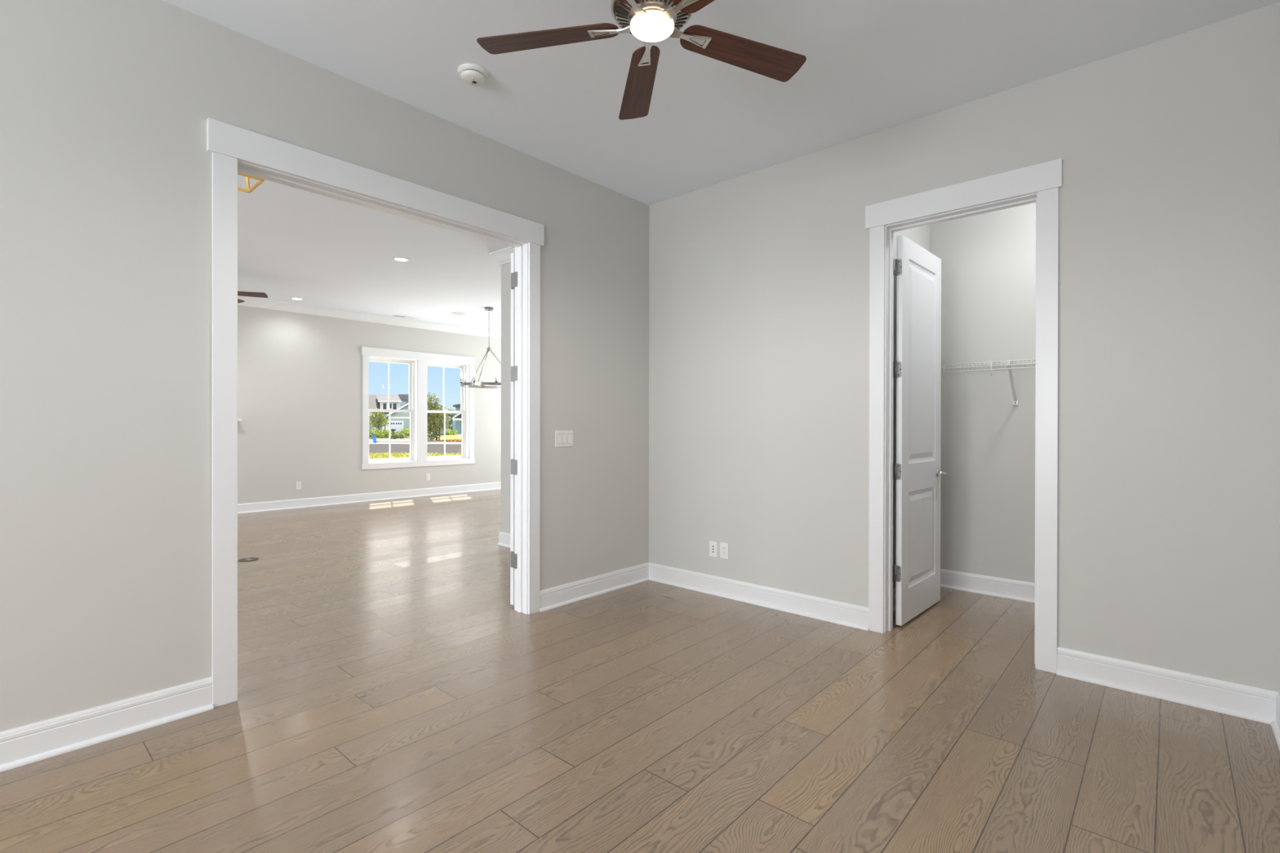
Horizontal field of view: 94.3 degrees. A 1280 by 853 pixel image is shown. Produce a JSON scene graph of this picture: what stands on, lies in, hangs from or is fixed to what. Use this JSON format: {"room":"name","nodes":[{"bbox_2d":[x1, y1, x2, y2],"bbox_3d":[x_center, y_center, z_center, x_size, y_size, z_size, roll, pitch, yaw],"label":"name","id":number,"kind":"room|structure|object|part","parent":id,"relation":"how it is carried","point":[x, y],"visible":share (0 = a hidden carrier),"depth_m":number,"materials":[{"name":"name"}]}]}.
{"room":"empty bedroom","nodes":[
{"label":"empty bedroom","id":0,"kind":"room"},
{"bbox_2d":[0,0,648,732],"bbox_3d":[-2.709,-0.273,1.840,0.130,3.048,8.200,0,0,42],"label":"wall","id":1,"kind":"structure","parent":0,"point":[106,105],"depth_m":2.48,"materials":[{"name":"paint"}]},
{"bbox_2d":[0,676,213,772],"bbox_3d":[-3.639,1.185,0.683,0.031,0.134,5.233,0,0,42],"label":"baseboard","id":2,"kind":"structure","parent":1,"relation":"attached to","point":[26,744],"depth_m":2.36,"materials":[{"name":"white paint"}]},
{"bbox_2d":[206,117,543,707],"bbox_3d":[-1.344,-0.052,3.371,0.182,2.605,1.874,0,0,42],"label":"door frame","id":3,"kind":"structure","parent":1,"relation":"attached to","point":[234,149],"depth_m":2.88,"materials":[{"name":"white paint"}]},
{"bbox_3d":[-1.869,0.019,2.672,0.018,2.464,0.094,0,0,42],"label":"casing","id":4,"kind":"part","parent":3,"relation":"part of","materials":[{"name":"white paint"}]},
{"bbox_3d":[-0.821,0.018,4.068,0.018,2.464,0.088,0,0,42],"label":"casing","id":5,"kind":"part","parent":3,"relation":"part of","materials":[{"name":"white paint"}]},
{"bbox_3d":[-0.711,0.018,3.969,0.018,2.464,0.088,0,0,42],"label":"casing","id":6,"kind":"part","parent":3,"relation":"part of","materials":[{"name":"white paint"}]},
{"bbox_2d":[510,253,517,604],"bbox_3d":[-0.597,0.023,4.354,0.128,2.425,0.836,0,0,42],"label":"door","id":7,"kind":"structure","parent":1,"relation":"in","point":[513,463],"depth_m":4.09,"materials":[{"name":"white paint"}]},
{"bbox_2d":[555,430,573,447],"bbox_3d":[-0.533,0.090,4.173,0.012,0.114,0.164,0,0,42],"label":"light switch","id":8,"kind":"object","parent":1,"relation":"attached to","point":[562,437],"visible":1,"depth_m":4.17,"materials":[{"name":"white plastic"}]},
{"bbox_2d":[237,305,501,503],"bbox_3d":[-6.186,-0.291,7.893,0.200,3.048,13.000,0,0,42],"label":"wall","id":9,"kind":"structure","parent":0,"point":[300,375],"depth_m":9.15,"materials":[{"name":"paint"}]},
{"bbox_2d":[296,481,301,489],"bbox_3d":[-5.132,0.897,8.923,0.008,0.116,0.072,0,0,42],"label":"wall outlet","id":10,"kind":"object","parent":9,"relation":"attached to","point":[298,483],"visible":1,"depth_m":8.92,"materials":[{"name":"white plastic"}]},
{"bbox_2d":[237,481,501,513],"bbox_3d":[-6.036,1.165,7.894,0.031,0.134,12.800,0,0,42],"label":"baseboard","id":11,"kind":"structure","parent":9,"relation":"attached to","point":[365,497],"depth_m":9.57,"materials":[{"name":"white paint"}]},
{"bbox_2d":[237,295,501,338],"bbox_3d":[-6.011,-1.754,7.869,0.086,0.122,12.800,0,0,42],"label":"crown molding","id":12,"kind":"structure","parent":9,"relation":"attached to","point":[249,301],"depth_m":9.54,"materials":[{"name":"white paint"}]},
{"bbox_2d":[361,346,475,469],"bbox_3d":[-3.882,-0.286,10.453,0.228,1.990,2.095,0,0,42],"label":"window","id":13,"kind":"structure","parent":9,"relation":"in","point":[413,364],"depth_m":10.34,"materials":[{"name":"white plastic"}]},
{"bbox_3d":[-4.467,-0.265,9.655,0.019,1.763,0.089,0,0,42],"label":"casing","id":14,"kind":"part","parent":13,"relation":"part of","materials":[{"name":"white paint"}]},
{"bbox_3d":[-4.288,-0.675,10.131,0.031,0.883,0.796,0,0,42],"label":"sash","id":15,"kind":"part","parent":13,"relation":"part of","materials":[{"name":"white plastic"}]},
{"bbox_3d":[-4.259,0.155,10.106,0.033,0.866,0.796,0,0,42],"label":"sash","id":16,"kind":"part","parent":13,"relation":"part of","materials":[{"name":"white plastic"}]},
{"bbox_3d":[-3.809,-0.265,10.392,0.019,1.763,0.166,0,0,42],"label":"mullion casing","id":17,"kind":"part","parent":13,"relation":"part of","materials":[{"name":"white paint"}]},
{"bbox_3d":[-3.156,-0.266,11.124,0.019,1.763,0.089,0,0,42],"label":"casing","id":18,"kind":"part","parent":13,"relation":"part of","materials":[{"name":"white paint"}]},
{"bbox_2d":[426,473,430,480],"bbox_3d":[-3.744,0.903,10.478,0.008,0.116,0.072,0,0,42],"label":"wall outlet","id":19,"kind":"object","parent":9,"relation":"attached to","point":[428,475],"visible":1,"depth_m":10.48,"materials":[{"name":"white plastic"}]},
{"bbox_2d":[426,360,469,460],"bbox_3d":[-3.552,-0.266,10.845,0.200,1.763,0.854,0,0,42],"label":"window","id":20,"kind":"structure","parent":9,"relation":"in","point":[464,368],"depth_m":11.11,"materials":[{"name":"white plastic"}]},
{"bbox_3d":[-3.607,-0.676,10.894,0.031,0.883,0.790,0,0,42],"label":"sash","id":21,"kind":"part","parent":20,"relation":"part of","materials":[{"name":"glass"}]},
{"bbox_3d":[-3.578,0.155,10.869,0.033,0.866,0.790,0,0,42],"label":"sash","id":22,"kind":"part","parent":20,"relation":"part of","materials":[{"name":"white plastic"}]},
{"bbox_2d":[0,488,1279,852],"bbox_3d":[-2.293,1.247,4.543,10.600,0.003,17.037,0,0,42],"label":"floor","id":23,"kind":"structure","parent":0,"point":[393,695],"depth_m":2.37,"materials":[{"name":"brown wood"}]},
{"bbox_2d":[238,557,258,561],"bbox_3d":[-3.632,1.239,5.508,0.164,0.006,0.164,0,0,42],"label":"floor outlet","id":24,"kind":"object","parent":23,"relation":"on","point":[246,559],"visible":1,"depth_m":5.50,"materials":[{"name":"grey metal"}]},
{"bbox_2d":[162,0,1279,332],"bbox_3d":[-2.286,-1.902,4.545,10.570,0.200,13.200,0,0,42],"label":"ceiling","id":25,"kind":"structure","parent":0,"point":[870,66],"depth_m":3.13,"materials":[{"name":"paint"}]},
{"bbox_2d":[237,172,264,193],"bbox_3d":[-2.333,-1.597,3.374,0.277,0.404,0.277,0,0,42],"label":"lantern pendant","id":26,"kind":"object","parent":25,"relation":"hanging from","point":[260,181],"visible":0.02,"depth_m":3.49,"materials":[{"name":"gold metal"}]},
{"bbox_2d":[237,291,267,302],"bbox_3d":[-4.930,-1.650,6.687,1.182,0.321,1.170,0,0,42],"label":"ceiling fan","id":27,"kind":"object","parent":25,"relation":"hanging from","point":[262,295],"visible":0.02,"depth_m":6.87,"materials":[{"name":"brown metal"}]},
{"bbox_3d":[-4.576,-1.518,6.840,0.489,0.006,0.142,0,-11,-19],"label":"blade","id":28,"kind":"part","parent":27,"relation":"part of","materials":[{"name":"brown wood"}]},
{"bbox_2d":[290,297,303,300],"bbox_3d":[-4.901,-1.811,8.480,0.172,0.006,0.172,0,0,42],"label":"recessed light","id":29,"kind":"object","parent":25,"relation":"in","point":[291,298],"visible":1,"depth_m":8.49,"materials":[{"name":"white plastic"}]},
{"bbox_2d":[392,257,409,262],"bbox_3d":[-2.596,-1.803,6.443,0.172,0.006,0.172,0,0,42],"label":"recessed light","id":30,"kind":"object","parent":25,"relation":"in","point":[397,259],"visible":1,"depth_m":6.43,"materials":[{"name":"white plastic"}]},
{"bbox_2d":[395,257,407,261],"bbox_3d":[-2.596,-1.802,6.443,0.127,0.002,0.127,0,0,42],"label":"diffuser","id":31,"kind":"object","parent":30,"relation":"attached to","point":[396,259],"depth_m":6.43,"materials":[{"name":"white"}]},
{"bbox_2d":[391,315,416,319],"bbox_3d":[-3.933,-1.812,9.895,0.150,0.008,0.350,0,0,42],"label":"ceiling vent","id":32,"kind":"object","parent":25,"relation":"in","point":[397,316],"visible":1,"depth_m":9.89,"materials":[{"name":"white plastic"}]},
{"bbox_2d":[451,311,466,315],"bbox_3d":[-2.927,-1.810,9.601,0.252,0.007,0.252,0,0,42],"label":"ceiling speaker","id":33,"kind":"object","parent":25,"relation":"attached to","point":[454,313],"visible":1,"depth_m":9.61,"materials":[{"name":"white plastic"}]},
{"bbox_2d":[452,312,466,315],"bbox_3d":[-2.927,-1.810,9.601,0.225,0.001,0.225,0,0,42],"label":"grille","id":34,"kind":"object","parent":33,"relation":"attached to","point":[455,313],"depth_m":9.61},
{"bbox_2d":[457,62,488,85],"bbox_3d":[-0.850,-1.772,3.015,0.148,0.048,0.148,0,0,42],"label":"smoke detector","id":35,"kind":"object","parent":25,"relation":"attached to","point":[473,74],"visible":1,"depth_m":2.98,"materials":[{"name":"white plastic"}]},
{"bbox_2d":[459,306,501,388],"bbox_3d":[-2.327,-1.204,9.131,0.867,1.214,0.867,0,0,42],"label":"chandelier","id":36,"kind":"object","parent":25,"relation":"hanging from","point":[473,384],"visible":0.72,"depth_m":9.10,"materials":[{"name":"silver metal"}]},
{"bbox_3d":[-2.416,-0.903,8.933,0.131,0.534,0.385,0,0,42],"label":"rod","id":37,"kind":"part","parent":36,"relation":"part of","materials":[{"name":"silver metal"}]},
{"bbox_3d":[-2.471,-0.903,9.296,0.011,0.534,0.404,0,0,-41],"label":"rod","id":38,"kind":"part","parent":36,"relation":"part of","materials":[{"name":"silver metal"}]},
{"bbox_3d":[-2.327,-1.485,9.131,0.020,0.574,0.020,0,0,-3],"label":"chain","id":39,"kind":"part","parent":36,"relation":"part of","materials":[{"name":"silver metal"}]},
{"bbox_2d":[476,0,806,119],"bbox_3d":[0.058,-1.611,2.129,1.261,0.362,1.285,0,0,42],"label":"ceiling fan","id":40,"kind":"object","parent":25,"relation":"hanging from","point":[650,21],"visible":1,"depth_m":2.26,"materials":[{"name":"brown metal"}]},
{"bbox_3d":[-0.345,-1.460,2.239,0.541,0.006,0.142,0,12,11],"label":"blade","id":41,"kind":"part","parent":40,"relation":"part of","materials":[{"name":"brown wood"}]},
{"bbox_3d":[-0.151,-1.459,1.817,0.142,0.006,0.541,13,6,29],"label":"blade","id":42,"kind":"part","parent":40,"relation":"part of","materials":[{"name":"brown wood"}]},
{"bbox_3d":[-0.004,-1.460,2.555,0.142,0.006,0.541,-11,1,-7],"label":"blade","id":43,"kind":"part","parent":40,"relation":"part of","materials":[{"name":"brown wood"}]},
{"bbox_3d":[0.043,-1.447,2.162,0.161,0.033,0.161,0,0,42],"label":"lamp shade","id":44,"kind":"part","parent":40,"relation":"part of","materials":[{"name":"white glass"}]},
{"bbox_3d":[0.311,-1.458,1.872,0.142,0.006,0.541,15,-10,-42],"label":"blade","id":45,"kind":"part","parent":40,"relation":"part of","materials":[{"name":"brown wood"}]},
{"bbox_3d":[0.402,-1.459,2.328,0.541,0.006,0.142,0,-11,-25],"label":"blade","id":46,"kind":"part","parent":40,"relation":"part of","materials":[{"name":"brown wood"}]},
{"bbox_2d":[501,2,1279,692],"bbox_3d":[0.721,-0.272,4.361,5.730,3.048,0.130,0,0,42],"label":"wall","id":47,"kind":"structure","parent":0,"point":[1168,148],"depth_m":2.94,"materials":[{"name":"paint"}]},
{"bbox_2d":[539,562,868,631],"bbox_3d":[0.361,1.185,3.834,1.802,0.134,1.137,0,0,42],"label":"baseboard","id":48,"kind":"structure","parent":47,"relation":"attached to","point":[849,615],"depth_m":4.22,"materials":[{"name":"white paint"}]},
{"bbox_2d":[709,540,717,557],"bbox_3d":[0.543,0.919,4.428,0.072,0.116,0.008,0,0,42],"label":"wall outlet","id":49,"kind":"object","parent":47,"relation":"attached to","point":[713,544],"visible":1,"depth_m":4.42,"materials":[{"name":"white plastic"}]},
{"bbox_2d":[720,542,728,559],"bbox_3d":[0.616,0.917,4.364,0.072,0.116,0.008,0,0,42],"label":"wall outlet","id":50,"kind":"object","parent":47,"relation":"attached to","point":[724,547],"visible":1,"depth_m":4.36,"materials":[{"name":"white plastic"}]},
{"bbox_2d":[722,546,725,555],"bbox_3d":[0.614,0.917,4.362,0.033,0.068,0.003,0,0,42],"label":"receptacle","id":51,"kind":"object","parent":50,"relation":"attached to","point":[723,547],"depth_m":4.36,"materials":[{"name":"white plastic"}]},
{"bbox_2d":[892,234,946,626],"bbox_3d":[1.849,0.028,3.950,0.164,2.425,0.810,0,0,43],"label":"door","id":52,"kind":"structure","parent":47,"relation":"in","point":[916,570],"depth_m":3.89,"materials":[{"name":"white paint"}]},
{"bbox_3d":[2.110,0.330,4.169,0.046,0.064,0.064,0,0,43],"label":"handle","id":53,"kind":"part","parent":52,"relation":"part of","materials":[{"name":"silver metal"}]},
{"bbox_3d":[2.094,0.330,4.113,0.030,0.023,0.123,0,0,43],"label":"lever","id":54,"kind":"part","parent":52,"relation":"part of","materials":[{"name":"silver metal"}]},
{"bbox_2d":[865,158,1062,673],"bbox_3d":[1.800,-0.046,3.382,0.992,2.604,0.157,0,0,42],"label":"door frame","id":55,"kind":"structure","parent":47,"relation":"attached to","point":[1040,184],"depth_m":3.22,"materials":[{"name":"white paint"}]},
{"bbox_3d":[1.440,0.023,3.620,0.088,2.464,0.018,0,0,42],"label":"casing","id":56,"kind":"part","parent":55,"relation":"part of","materials":[{"name":"white paint"}]},
{"bbox_3d":[2.085,0.025,3.045,0.089,2.464,0.018,0,0,42],"label":"casing","id":57,"kind":"part","parent":55,"relation":"part of","materials":[{"name":"white paint"}]},
{"bbox_2d":[893,224,929,587],"bbox_3d":[1.873,-0.270,4.315,0.100,3.048,1.335,0,0,42],"label":"wall","id":58,"kind":"structure","parent":0,"point":[920,235],"depth_m":4.13,"materials":[{"name":"paint"}]},
{"bbox_2d":[929,202,1035,582],"bbox_3d":[2.983,-0.268,4.152,1.775,3.048,0.100,0,0,42],"label":"wall","id":59,"kind":"structure","parent":0,"point":[988,259],"depth_m":4.43,"materials":[{"name":"paint"}]},
{"bbox_2d":[893,568,1035,611],"bbox_3d":[2.536,1.189,3.657,1.775,0.134,1.235,0,0,42],"label":"baseboard","id":60,"kind":"structure","parent":59,"relation":"attached to","point":[1024,591],"depth_m":4.41,"materials":[{"name":"white paint"}]},
{"bbox_2d":[941,359,1035,404],"bbox_3d":[2.841,-0.300,3.992,1.759,0.303,0.328,0,0,42],"label":"wire shelf","id":61,"kind":"object","parent":59,"relation":"attached to","point":[1015,402],"visible":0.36,"depth_m":4.20,"materials":[{"name":"white metal"}]},
{"bbox_3d":[2.739,-0.390,3.877,1.759,0.008,0.008,0,0,42],"label":"hanging rail","id":62,"kind":"part","parent":61,"relation":"part of","materials":[{"name":"white metal"}]},
{"label":"outside","id":63,"kind":"structure","parent":0,"visible":0},
{"bbox_2d":[368,431,461,443],"bbox_3d":[-9.950,1.518,134.307,361.372,0.280,360.678,0,0,42],"label":"ground","id":64,"kind":"structure","parent":63,"point":[449,432],"depth_m":56.09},
{"bbox_2d":[368,427,384,439],"bbox_3d":[-30.092,0.871,67.034,2.438,1.326,1.666,0,0,0],"label":"shrub","id":65,"kind":"object","parent":64,"relation":"on","point":[378,433],"visible":0.7,"depth_m":66.84,"materials":[{"name":"green plant"}]},
{"bbox_2d":[368,408,389,430],"bbox_3d":[-31.759,-0.353,72.047,2.635,3.620,2.052,0,0,0],"label":"tree","id":66,"kind":"object","parent":64,"relation":"on","point":[377,419],"visible":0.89,"depth_m":71.74,"materials":[{"name":"green plant"}]},
{"bbox_2d":[380,429,394,438],"bbox_3d":[-30.151,0.964,70.613,2.140,1.129,1.695,0,0,0],"label":"shrub","id":67,"kind":"object","parent":64,"relation":"on","point":[387,431],"visible":0.55,"depth_m":70.34,"materials":[{"name":"green plant"}]},
{"bbox_2d":[387,431,406,439],"bbox_3d":[-27.477,1.077,67.003,1.915,0.934,1.792,0,0,0],"label":"shrub","id":68,"kind":"object","parent":64,"relation":"on","point":[396,435],"visible":0.95,"depth_m":66.63,"materials":[{"name":"green plant"}]},
{"bbox_2d":[399,426,409,438],"bbox_3d":[-27.735,0.814,70.855,2.053,1.500,1.797,0,0,0],"label":"shrub","id":69,"kind":"object","parent":64,"relation":"on","point":[406,432],"visible":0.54,"depth_m":70.43,"materials":[{"name":"green plant"}]},
{"bbox_2d":[368,394,452,435],"bbox_3d":[-41.620,-1.744,95.012,23.180,6.700,15.000,0,0,0],"label":"house","id":70,"kind":"structure","parent":64,"relation":"on","point":[399,420],"depth_m":90.48,"materials":[{"name":"teal"}]},
{"bbox_3d":[-38.010,-2.788,90.329,3.560,2.020,0.560,0,0,0],"label":"dormer trim","id":71,"kind":"part","parent":70,"relation":"part of","materials":[{"name":"white wood"}]},
{"bbox_3d":[-36.352,0.520,87.940,2.230,2.220,0.050,0,0,0],"label":"garage door","id":72,"kind":"part","parent":70,"relation":"part of","materials":[{"name":"paint"}]},
{"bbox_3d":[-36.361,0.450,87.995,2.610,2.360,0.080,0,0,0],"label":"garage trim","id":73,"kind":"part","parent":70,"relation":"part of","materials":[{"name":"white wood"}]},
{"bbox_3d":[-37.410,-2.887,90.503,0.500,1.020,0.050,0,0,0],"label":"pane","id":74,"kind":"part","parent":70,"relation":"part of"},
{"bbox_3d":[-34.014,-1.206,87.995,6.800,0.240,0.030,0,0,0],"label":"belt trim","id":75,"kind":"part","parent":70,"relation":"part of","materials":[{"name":"white wood"}]},
{"bbox_2d":[368,443,461,444],"bbox_3d":[-19.983,1.608,50.461,120.673,0.220,107.915,0,0,42],"label":"curb","id":76,"kind":"object","parent":64,"relation":"on","point":[369,443],"visible":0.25,"depth_m":49.93,"materials":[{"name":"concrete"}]},
{"bbox_2d":[371,432,376,443],"bbox_3d":[-22.864,1.075,51.026,0.526,0.922,0.070,0,0,0],"label":"sign","id":77,"kind":"object","parent":76,"relation":"on","point":[374,438],"visible":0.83,"depth_m":50.99,"materials":[{"name":"blue plastic"}]},
{"bbox_2d":[426,392,452,440],"bbox_3d":[-20.997,-0.921,59.940,3.937,4.956,3.018,0,0,0],"label":"leafy tree","id":78,"kind":"object","parent":64,"relation":"on","point":[436,420],"visible":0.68,"depth_m":59.63,"materials":[{"name":"green plant"}]},
{"bbox_2d":[434,439,461,442],"bbox_3d":[-16.872,1.423,56.206,5.251,0.446,0.760,0,0,0],"label":"flower bed","id":79,"kind":"object","parent":64,"relation":"on","point":[440,440],"visible":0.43,"depth_m":56.10,"materials":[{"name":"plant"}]},
{"bbox_2d":[442,428,458,435],"bbox_3d":[-28.442,0.920,89.002,2.337,1.125,1.380,0,0,0],"label":"shrub","id":80,"kind":"object","parent":64,"relation":"on","point":[453,432],"visible":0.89,"depth_m":88.86,"materials":[{"name":"green plant"}]},
{"bbox_2d":[445,409,455,431],"bbox_3d":[-48.213,-1.339,150.017,6.380,5.990,4.602,0,0,0],"label":"tree","id":81,"kind":"object","parent":64,"relation":"on","point":[451,415],"visible":0.18,"depth_m":149.33,"materials":[{"name":"green plant"}]},
{"bbox_2d":[452,404,462,435],"bbox_3d":[-25.510,-1.189,96.547,7.900,5.600,9.920,0,0,0],"label":"house","id":82,"kind":"structure","parent":64,"relation":"on","point":[457,420],"depth_m":93.30,"materials":[{"name":"blue"}]},
{"bbox_3d":[-26.061,-1.990,91.656,5.900,2.300,0.140,0,0,0],"label":"porch trim","id":83,"kind":"part","parent":82,"relation":"part of","materials":[{"name":"white wood"}]},
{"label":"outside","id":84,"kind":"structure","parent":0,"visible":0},
{"bbox_2d":[368,439,442,443],"bbox_3d":[-59.580,1.531,58.977,70.352,0.200,65.050,0,0,42],"label":"verge","id":85,"kind":"structure","parent":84,"point":[431,441],"depth_m":57.59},
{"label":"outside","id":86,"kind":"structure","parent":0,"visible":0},
{"bbox_2d":[434,437,461,439],"bbox_3d":[-5.977,1.597,67.256,32.000,0.220,9.500,0,0,0],"label":"lawn","id":87,"kind":"structure","parent":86,"point":[459,438],"depth_m":67.02,"materials":[{"name":"plant"}]},
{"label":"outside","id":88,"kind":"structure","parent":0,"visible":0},
{"bbox_2d":[404,435,461,438],"bbox_3d":[-9.472,1.564,80.007,39.000,0.220,16.000,0,0,0],"label":"lawn","id":89,"kind":"structure","parent":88,"point":[442,436],"depth_m":75.58,"materials":[{"name":"plant"}]},
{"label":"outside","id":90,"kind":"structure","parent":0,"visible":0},
{"bbox_3d":[-9.995,1.699,20.558,90.538,0.200,84.397,0,0,42],"label":"lawn","id":91,"kind":"structure","parent":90,"visible":0},
{"bbox_2d":[368,451,461,458],"bbox_3d":[-12.952,1.490,29.547,18.540,0.170,6.597,0,0,0],"label":"grass","id":92,"kind":"structure","parent":91,"relation":"on","point":[378,455],"depth_m":30.33,"materials":[{"name":"yellow plant"}]},
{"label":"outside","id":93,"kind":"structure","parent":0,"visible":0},
{"bbox_2d":[368,440,431,440],"bbox_3d":[-60.729,1.516,60.327,59.517,0.220,53.295,0,0,42],"label":"sidewalk","id":94,"kind":"structure","parent":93,"point":[369,440],"depth_m":59.89,"materials":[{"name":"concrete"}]},
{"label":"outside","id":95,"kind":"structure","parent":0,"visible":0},
{"bbox_2d":[368,444,461,454],"bbox_3d":[-19.987,1.643,41.011,130.724,0.190,119.184,0,0,42],"label":"street","id":96,"kind":"structure","parent":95,"point":[398,448],"depth_m":40.72,"materials":[{"name":"grey asphalt"}]},
{"bbox_3d":[0.171,-0.281,7.935,0.150,3.048,4.470,0,0,42],"label":"wall","id":97,"kind":"structure","parent":0,"visible":0},
{"bbox_2d":[489,246,515,265],"bbox_3d":[-1.972,-1.740,4.264,2.006,0.122,12.800,0,0,42],"label":"crown molding","id":98,"kind":"structure","parent":97,"relation":"attached to","point":[503,256],"depth_m":6.11,"materials":[{"name":"white paint"}]},
{"bbox_2d":[496,531,510,547],"bbox_3d":[0.395,1.179,6.887,1.951,0.134,5.737,0,0,42],"label":"baseboard","id":99,"kind":"structure","parent":97,"relation":"attached to","point":[504,538],"depth_m":6.15,"materials":[{"name":"white paint"}]},
{"bbox_3d":[-0.038,-0.263,-0.678,0.150,3.048,8.400,0,0,42],"label":"wall","id":100,"kind":"structure","parent":0,"visible":0},
{"bbox_2d":[1056,646,1279,751],"bbox_3d":[-0.319,1.193,-0.293,0.775,0.134,8.200,0,0,42],"label":"baseboard","id":101,"kind":"structure","parent":100,"relation":"attached to","point":[1244,701],"depth_m":2.72,"materials":[{"name":"white paint"}]}
]}

